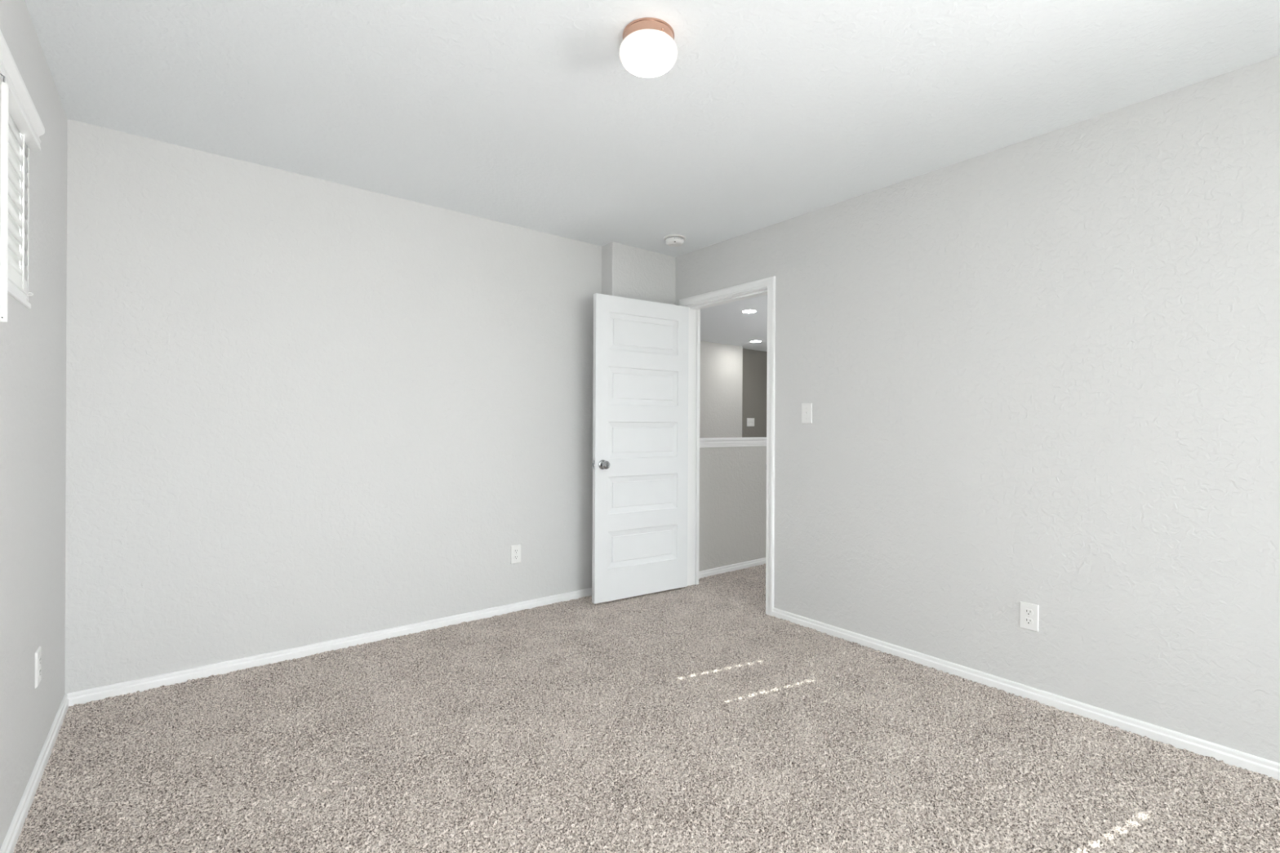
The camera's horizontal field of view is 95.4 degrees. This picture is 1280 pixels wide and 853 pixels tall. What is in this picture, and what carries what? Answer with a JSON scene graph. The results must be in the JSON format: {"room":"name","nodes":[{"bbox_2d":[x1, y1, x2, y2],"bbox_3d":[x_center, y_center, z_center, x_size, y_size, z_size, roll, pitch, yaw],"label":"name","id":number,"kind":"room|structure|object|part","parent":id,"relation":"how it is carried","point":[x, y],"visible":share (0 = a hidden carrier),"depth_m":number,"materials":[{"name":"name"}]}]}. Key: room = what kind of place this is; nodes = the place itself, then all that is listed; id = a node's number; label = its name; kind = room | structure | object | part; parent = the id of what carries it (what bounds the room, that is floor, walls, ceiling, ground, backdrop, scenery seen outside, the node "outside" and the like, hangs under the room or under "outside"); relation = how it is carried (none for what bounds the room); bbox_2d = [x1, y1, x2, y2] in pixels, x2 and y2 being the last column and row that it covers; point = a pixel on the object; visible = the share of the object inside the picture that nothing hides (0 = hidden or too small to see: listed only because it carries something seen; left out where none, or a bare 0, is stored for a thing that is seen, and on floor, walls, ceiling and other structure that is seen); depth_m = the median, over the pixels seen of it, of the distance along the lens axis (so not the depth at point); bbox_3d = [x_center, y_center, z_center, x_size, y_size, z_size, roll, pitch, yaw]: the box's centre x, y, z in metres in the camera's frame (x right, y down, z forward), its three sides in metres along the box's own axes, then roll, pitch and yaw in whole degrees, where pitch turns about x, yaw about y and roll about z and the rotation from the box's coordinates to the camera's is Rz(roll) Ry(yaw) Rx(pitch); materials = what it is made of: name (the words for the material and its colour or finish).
{"room":"empty bedroom","nodes":[
{"label":"empty bedroom","id":0,"kind":"room"},
{"bbox_2d":[0,0,67,848],"bbox_3d":[-0.479,-0.047,-0.090,0.140,2.440,6.600,0,0,-38],"label":"wall","id":1,"kind":"structure","parent":0,"point":[33,340],"depth_m":1.88,"materials":[{"name":"white paint"}]},
{"bbox_2d":[7,279,31,308],"bbox_3d":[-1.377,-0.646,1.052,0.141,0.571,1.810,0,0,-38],"label":"window sill","id":2,"kind":"structure","parent":1,"relation":"in","point":[12,290],"depth_m":1.68,"materials":[{"name":"white plastic"}]},
{"bbox_2d":[0,29,44,322],"bbox_3d":[-1.334,-0.594,1.087,0.092,0.683,1.818,0,0,-38],"label":"window blind","id":3,"kind":"object","parent":1,"relation":"attached to","point":[21,126],"visible":0.99,"depth_m":1.61,"materials":[{"name":"white plastic"}]},
{"bbox_3d":[-1.335,-0.423,1.087,0.015,0.042,1.808,0,0,-38],"label":"rail","id":4,"kind":"part","parent":3,"relation":"part of","materials":[{"name":"white plastic"}]},
{"bbox_3d":[-1.829,-0.651,1.713,0.022,0.488,0.014,0,0,-38],"label":"ladder cord","id":5,"kind":"part","parent":3,"relation":"part of","materials":[{"name":"white fabric"}]},
{"bbox_2d":[0,693,69,852],"bbox_3d":[-0.425,1.158,-0.041,0.014,0.071,6.300,0,0,-38],"label":"baseboard","id":6,"kind":"structure","parent":1,"relation":"attached to","point":[14,832],"depth_m":1.84,"materials":[{"name":"white paint"}]},
{"bbox_2d":[35,646,41,688],"bbox_3d":[-2.000,0.799,1.937,0.008,0.117,0.072,0,0,-38],"label":"wall outlet","id":7,"kind":"object","parent":1,"relation":"attached to","point":[38,652],"visible":1,"depth_m":1.93,"materials":[{"name":"white plastic"}]},
{"bbox_2d":[65,119,766,693],"bbox_3d":[1.133,-0.042,5.227,9.000,2.440,0.281,0,0,-38],"label":"wall","id":8,"kind":"structure","parent":0,"point":[301,410],"depth_m":2.97,"materials":[{"name":"white paint"}]},
{"bbox_2d":[66,587,591,706],"bbox_3d":[-1.065,1.153,3.382,3.272,0.071,0.145,0,0,-38],"label":"baseboard","id":9,"kind":"structure","parent":8,"relation":"attached to","point":[84,696],"depth_m":2.94,"materials":[{"name":"white paint"}]},
{"bbox_2d":[510,544,520,564],"bbox_3d":[-0.785,0.809,3.690,0.072,0.117,0.008,0,0,-38],"label":"wall outlet","id":10,"kind":"object","parent":8,"relation":"attached to","point":[515,550],"visible":1,"depth_m":3.68,"materials":[{"name":"white plastic"}]},
{"bbox_2d":[698,557,765,578],"bbox_3d":[2.550,1.169,6.174,5.593,0.071,0.014,0,0,-38],"label":"baseboard","id":11,"kind":"structure","parent":8,"relation":"attached to","point":[732,567],"depth_m":4.73,"materials":[{"name":"white paint"}]},
{"bbox_2d":[699,437,766,448],"bbox_3d":[2.513,0.139,6.228,5.593,0.073,0.172,0,0,-38],"label":"trim","id":12,"kind":"structure","parent":8,"relation":"on","point":[706,442],"depth_m":4.74,"materials":[{"name":"white paint"}]},
{"bbox_2d":[13,564,1279,852],"bbox_3d":[2.119,1.306,3.865,9.140,0.256,9.550,0,0,-38],"label":"floor","id":13,"kind":"structure","parent":0,"point":[687,719],"depth_m":2.07,"materials":[{"name":"carpet"}]},
{"bbox_2d":[24,0,1279,351],"bbox_3d":[2.192,-1.355,3.910,9.290,0.200,9.550,0,0,-38],"label":"ceiling","id":14,"kind":"structure","parent":0,"point":[524,113],"depth_m":2.19,"materials":[{"name":"white paint"}]},
{"bbox_2d":[619,17,677,77],"bbox_3d":[0.027,-1.210,1.882,0.188,0.110,0.188,0,0,-38],"label":"ceiling light","id":15,"kind":"object","parent":14,"relation":"attached to","point":[648,48],"visible":1,"depth_m":1.82,"materials":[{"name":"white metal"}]},
{"bbox_2d":[663,234,685,246],"bbox_3d":[0.233,-1.240,3.904,0.148,0.052,0.148,0,0,-38],"label":"smoke detector","id":16,"kind":"object","parent":14,"relation":"attached to","point":[672,240],"visible":1,"depth_m":3.86,"materials":[{"name":"white plastic"}]},
{"bbox_3d":[0.233,-1.260,3.904,0.148,0.010,0.148,0,0,-38],"label":"mounting plate","id":17,"kind":"part","parent":16,"relation":"part of","materials":[{"name":"white plastic"}]},
{"bbox_2d":[741,309,757,312],"bbox_3d":[1.196,-1.260,6.373,0.174,0.005,0.174,0,0,-38],"label":"recessed light","id":18,"kind":"object","parent":14,"relation":"in","point":[747,310],"visible":1,"depth_m":6.37,"materials":[{"name":"white"}]},
{"bbox_2d":[699,341,742,438],"bbox_3d":[-0.028,-0.049,7.971,4.053,2.440,0.160,0,0,-38],"label":"wall","id":19,"kind":"structure","parent":0,"point":[721,364],"depth_m":8.87,"materials":[{"name":"grey paint"}]},
{"bbox_2d":[742,348,767,437],"bbox_3d":[2.180,-0.039,9.917,1.825,2.440,0.140,0,0,-38],"label":"wall","id":20,"kind":"structure","parent":0,"point":[754,362],"depth_m":9.60,"materials":[{"name":"grey paint"}]},
{"bbox_2d":[746,417,754,426],"bbox_3d":[1.816,-0.070,9.527,0.184,0.136,0.018,0,0,-38],"label":"switch","id":21,"kind":"object","parent":20,"relation":"attached to","point":[750,421],"visible":1,"depth_m":9.53,"materials":[{"name":"white plastic"}]},
{"bbox_2d":[675,55,1279,763],"bbox_3d":[2.190,-0.034,2.031,0.135,2.440,6.600,0,0,-38],"label":"wall","id":22,"kind":"structure","parent":0,"point":[1043,371],"depth_m":2.45,"materials":[{"name":"white paint"}]},
{"bbox_2d":[679,275,775,616],"bbox_3d":[0.613,0.125,4.002,0.152,2.123,0.875,0,0,-38],"label":"door frame","id":23,"kind":"structure","parent":22,"relation":"attached to","point":[694,348],"depth_m":4.05,"materials":[{"name":"white paint"}]},
{"bbox_2d":[591,293,688,604],"bbox_3d":[0.019,0.145,4.027,0.790,2.028,0.162,0,0,-34],"label":"door","id":24,"kind":"structure","parent":23,"relation":"attached to","point":[640,463],"depth_m":4.00,"materials":[{"name":"white paint"}]},
{"bbox_3d":[-0.229,0.251,3.803,0.063,0.063,0.062,0,0,-34],"label":"knob","id":25,"kind":"part","parent":24,"relation":"part of","materials":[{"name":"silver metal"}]},
{"bbox_2d":[801,403,812,423],"bbox_3d":[0.980,-0.077,3.434,0.014,0.120,0.073,0,0,-38],"label":"light switch","id":26,"kind":"object","parent":22,"relation":"attached to","point":[806,408],"visible":1,"depth_m":3.43,"materials":[{"name":"white plastic"}]},
{"bbox_2d":[772,607,1279,780],"bbox_3d":[2.455,1.172,1.570,0.014,0.071,5.239,0,0,-38],"label":"baseboard","id":27,"kind":"structure","parent":22,"relation":"attached to","point":[1231,757],"depth_m":2.43,"materials":[{"name":"white paint"}]},
{"bbox_2d":[1019,600,1039,631],"bbox_3d":[1.694,0.828,2.536,0.008,0.117,0.072,0,0,-38],"label":"wall outlet","id":28,"kind":"object","parent":22,"relation":"attached to","point":[1028,612],"visible":1,"depth_m":2.53,"materials":[{"name":"white plastic"}]},
{"bbox_2d":[1024,617,1033,624],"bbox_3d":[1.692,0.847,2.535,0.003,0.027,0.034,0,0,-38],"label":"socket","id":29,"kind":"object","parent":28,"relation":"attached to","point":[1027,620],"depth_m":2.53,"materials":[{"name":"white plastic"}]},
{"bbox_2d":[1024,608,1033,615],"bbox_3d":[1.692,0.808,2.535,0.003,0.027,0.034,0,0,-38],"label":"socket","id":30,"kind":"object","parent":28,"relation":"attached to","point":[1027,611],"depth_m":2.53,"materials":[{"name":"white plastic"}]}
]}

